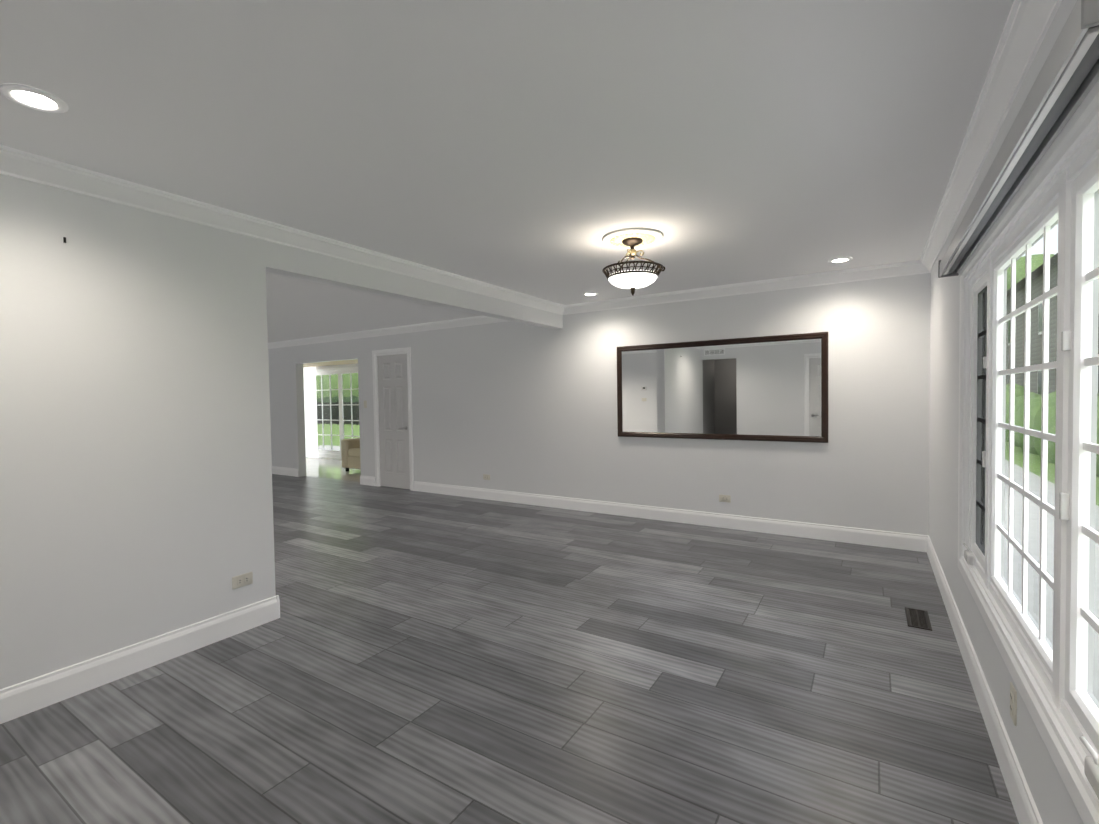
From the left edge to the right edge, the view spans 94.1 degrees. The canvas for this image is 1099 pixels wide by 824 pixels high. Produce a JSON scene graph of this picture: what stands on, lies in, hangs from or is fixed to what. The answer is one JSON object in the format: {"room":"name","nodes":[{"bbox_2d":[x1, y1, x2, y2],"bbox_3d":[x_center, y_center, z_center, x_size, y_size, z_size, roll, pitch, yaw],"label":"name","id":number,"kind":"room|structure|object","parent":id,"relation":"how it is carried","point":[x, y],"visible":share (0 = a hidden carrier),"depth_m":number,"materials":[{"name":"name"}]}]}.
{"room":"living room","nodes":[
{"label":"living room","id":0,"kind":"room"},
{"bbox_2d":[0,174,275,688],"bbox_3d":[-2.397,0.105,2.228,0.140,2.440,2.295,0,2,32],"label":"wall","id":1,"kind":"structure","parent":0,"point":[136,499],"depth_m":2.54,"materials":[{"name":"white paint"}]},
{"bbox_2d":[0,595,279,723],"bbox_3d":[-2.317,1.254,2.231,0.034,0.142,2.311,0,2,32],"label":"baseboard","id":2,"kind":"structure","parent":1,"relation":"attached to","point":[34,694],"depth_m":2.54,"materials":[{"name":"white wood"}]},
{"bbox_2d":[232,572,252,588],"bbox_3d":[-1.811,0.995,3.019,0.010,0.072,0.116,0,2,32],"label":"outlet","id":3,"kind":"object","parent":1,"relation":"attached to","point":[242,580],"visible":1,"depth_m":3.02,"materials":[{"name":"white plastic"}]},
{"bbox_2d":[0,144,563,314],"bbox_3d":[-1.373,-1.121,3.644,0.074,0.100,5.859,0,2,32],"label":"crown molding","id":4,"kind":"structure","parent":1,"relation":"attached to","point":[15,163],"depth_m":2.87,"materials":[{"name":"white wood"}]},
{"bbox_2d":[303,359,357,366],"bbox_3d":[-4.061,-1.148,10.150,8.880,0.210,1.991,0,2,32],"label":"ceiling","id":5,"kind":"structure","parent":0,"point":[355,361],"depth_m":11.17,"materials":[{"name":"beige paint"}]},
{"bbox_2d":[303,367,317,457],"bbox_3d":[-4.760,-0.006,11.529,4.450,2.170,0.089,0,2,32],"label":"sheer curtain","id":6,"kind":"object","parent":5,"relation":"hanging from","point":[310,410],"visible":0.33,"depth_m":12.06,"materials":[{"name":"white fabric"}]},
{"bbox_2d":[316,363,357,369],"bbox_3d":[-3.550,-0.053,10.964,8.880,2.300,0.140,0,2,32],"label":"wall","id":7,"kind":"structure","parent":0,"point":[337,366],"depth_m":11.65,"materials":[{"name":"white paint"}]},
{"bbox_2d":[316,367,359,459],"bbox_3d":[-4.779,0.044,11.732,4.600,2.100,0.080,0,2,32],"label":"window","id":8,"kind":"structure","parent":7,"relation":"in","point":[337,390],"depth_m":11.85,"materials":[{"name":"white"}]},
{"bbox_2d":[265,241,562,328],"bbox_3d":[-0.850,-1.078,4.673,0.140,0.260,3.564,0,2,32],"label":"header beam","id":9,"kind":"structure","parent":0,"point":[286,261],"depth_m":3.96,"materials":[{"name":"white paint"}]},
{"bbox_2d":[0,0,1013,342],"bbox_3d":[-2.614,-1.234,4.423,10.240,0.120,6.139,0,2,32],"label":"ceiling","id":10,"kind":"structure","parent":0,"point":[538,148],"depth_m":2.03,"materials":[{"name":"white paint"}]},
{"bbox_2d":[0,83,68,112],"bbox_3d":[-1.826,-1.107,1.813,0.176,0.008,0.176,0,2,32],"label":"recessed light","id":11,"kind":"object","parent":10,"relation":"in","point":[39,98],"visible":1,"depth_m":1.80,"materials":[{"name":"white"}]},
{"bbox_2d":[582,292,597,295],"bbox_3d":[0.428,-1.243,5.402,0.176,0.008,0.176,0,2,32],"label":"recessed light","id":12,"kind":"object","parent":10,"relation":"in","point":[590,294],"visible":1,"depth_m":5.39,"materials":[{"name":"white"}]},
{"bbox_2d":[602,228,664,294],"bbox_3d":[0.566,-0.996,3.505,0.414,0.399,0.429,0,2,32],"label":"light","id":13,"kind":"object","parent":10,"relation":"hanging from","point":[631,239],"visible":1,"depth_m":3.42,"materials":[{"name":"white glass"}]},
{"bbox_2d":[828,257,852,262],"bbox_3d":[2.373,-1.238,4.174,0.176,0.008,0.176,0,2,32],"label":"recessed light","id":14,"kind":"object","parent":10,"relation":"in","point":[840,259],"visible":0.96,"depth_m":4.16,"materials":[{"name":"white"}]},
{"bbox_2d":[0,457,1018,823],"bbox_3d":[-3.566,1.289,6.298,13.840,0.120,8.130,0,2,32],"label":"floor","id":15,"kind":"structure","parent":0,"point":[408,656],"depth_m":2.34,"materials":[{"name":"grey wood"}]},
{"bbox_2d":[341,438,360,471],"bbox_3d":[-2.880,0.706,9.564,2.070,0.840,0.880,0,2,32],"label":"armchair","id":16,"kind":"object","parent":15,"relation":"on","point":[350,452],"visible":0.15,"depth_m":9.66,"materials":[{"name":"beige fabric"}]},
{"bbox_2d":[905,607,931,630],"bbox_3d":[2.197,1.230,3.048,0.115,0.006,0.300,0,2,32],"label":"floor vent","id":17,"kind":"object","parent":15,"relation":"in","point":[918,618],"visible":1,"depth_m":3.04,"materials":[{"name":"brown metal"}]},
{"bbox_2d":[268,273,929,534],"bbox_3d":[-2.507,-0.054,7.950,13.860,2.440,0.140,0,2,32],"label":"wall","id":18,"kind":"structure","parent":0,"point":[512,406],"depth_m":5.58,"materials":[{"name":"white paint"}]},
{"bbox_2d":[272,466,298,476],"bbox_3d":[-4.849,1.091,9.378,0.840,0.142,0.016,0,2,32],"label":"baseboard","id":19,"kind":"structure","parent":18,"relation":"attached to","point":[275,470],"depth_m":9.36,"materials":[{"name":"white wood"}]},
{"bbox_2d":[360,476,374,485],"bbox_3d":[-2.901,1.096,8.149,0.345,0.142,0.016,0,2,32],"label":"baseboard","id":20,"kind":"structure","parent":18,"relation":"attached to","point":[364,480],"depth_m":8.14,"materials":[{"name":"white wood"}]},
{"bbox_2d":[268,316,507,348],"bbox_3d":[-2.630,-1.220,7.856,6.268,0.100,0.074,0,2,32],"label":"crown molding","id":21,"kind":"structure","parent":18,"relation":"attached to","point":[477,320],"depth_m":7.68,"materials":[{"name":"white wood"}]},
{"bbox_2d":[372,347,413,490],"bbox_3d":[-2.353,0.104,7.858,0.848,2.124,0.176,0,2,32],"label":"door frame","id":22,"kind":"structure","parent":18,"relation":"attached to","point":[376,353],"depth_m":7.86,"materials":[{"name":"white wood"}]},
{"bbox_2d":[377,354,409,488],"bbox_3d":[-2.384,0.144,7.808,0.678,2.031,0.082,0,2,32],"label":"closet door","id":23,"kind":"structure","parent":18,"relation":"in","point":[393,420],"depth_m":7.81,"materials":[{"name":"white paint"}]},
{"bbox_2d":[483,474,489,479],"bbox_3d":[-0.842,0.872,6.845,0.116,0.072,0.010,0,2,32],"label":"electrical outlet","id":24,"kind":"object","parent":18,"relation":"attached to","point":[486,477],"visible":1,"depth_m":6.84,"materials":[{"name":"white plastic"}]},
{"bbox_2d":[414,481,923,551],"bbox_3d":[0.594,1.105,5.942,6.145,0.142,0.016,0,2,32],"label":"baseboard","id":25,"kind":"structure","parent":18,"relation":"attached to","point":[879,538],"depth_m":5.30,"materials":[{"name":"white wood"}]},
{"bbox_2d":[617,332,827,442],"bbox_3d":[1.652,-0.226,5.213,2.095,1.010,0.032,0,2,32],"label":"wall mirror","id":26,"kind":"object","parent":18,"relation":"attached to","point":[768,388],"visible":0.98,"depth_m":5.13,"materials":[{"name":"brown wood"}]},
{"bbox_2d":[719,495,730,502],"bbox_3d":[1.779,0.879,5.190,0.116,0.072,0.010,0,2,32],"label":"electrical outlet","id":27,"kind":"object","parent":18,"relation":"attached to","point":[724,498],"visible":1,"depth_m":5.19,"materials":[{"name":"white plastic"}]},
{"bbox_2d":[564,261,915,314],"bbox_3d":[1.645,-1.209,5.157,3.360,0.100,0.074,0,2,32],"label":"crown molding","id":28,"kind":"structure","parent":18,"relation":"attached to","point":[902,268],"depth_m":4.94,"materials":[{"name":"white wood"}]},
{"bbox_2d":[929,0,1083,823],"bbox_3d":[1.649,0.057,1.781,0.075,2.440,6.139,0,2,32],"label":"wall","id":29,"kind":"structure","parent":0,"point":[1053,801],"depth_m":2.80,"materials":[{"name":"white paint"}]},
{"bbox_2d":[924,535,1042,823],"bbox_3d":[1.617,1.205,1.821,0.016,0.142,5.820,0,2,32],"label":"baseboard","id":30,"kind":"structure","parent":29,"relation":"attached to","point":[1026,811],"depth_m":2.00,"materials":[{"name":"white wood"}]},
{"bbox_2d":[916,0,1061,273],"bbox_3d":[1.568,-1.113,1.788,0.074,0.100,5.859,0,2,32],"label":"crown molding","id":31,"kind":"structure","parent":29,"relation":"attached to","point":[1026,28],"depth_m":1.84,"materials":[{"name":"white wood"}]},
{"bbox_2d":[1010,682,1016,725],"bbox_3d":[1.558,0.980,1.720,0.010,0.116,0.072,0,2,32],"label":"outlet","id":32,"kind":"object","parent":29,"relation":"attached to","point":[1013,703],"visible":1,"depth_m":1.70,"materials":[{"name":"white plastic"}]},
{"bbox_2d":[958,80,1098,823],"bbox_3d":[1.613,0.065,1.751,0.090,1.595,2.180,0,2,32],"label":"window","id":33,"kind":"structure","parent":29,"relation":"in","point":[1028,506],"depth_m":1.54,"materials":[{"name":"white"}]},
{"bbox_2d":[938,0,1098,277],"bbox_3d":[1.522,-0.728,1.772,0.085,0.092,2.224,0,2,32],"label":"window shade","id":34,"kind":"object","parent":33,"relation":"attached to","point":[1067,79],"visible":1,"depth_m":1.20,"materials":[{"name":"grey"}]}
]}

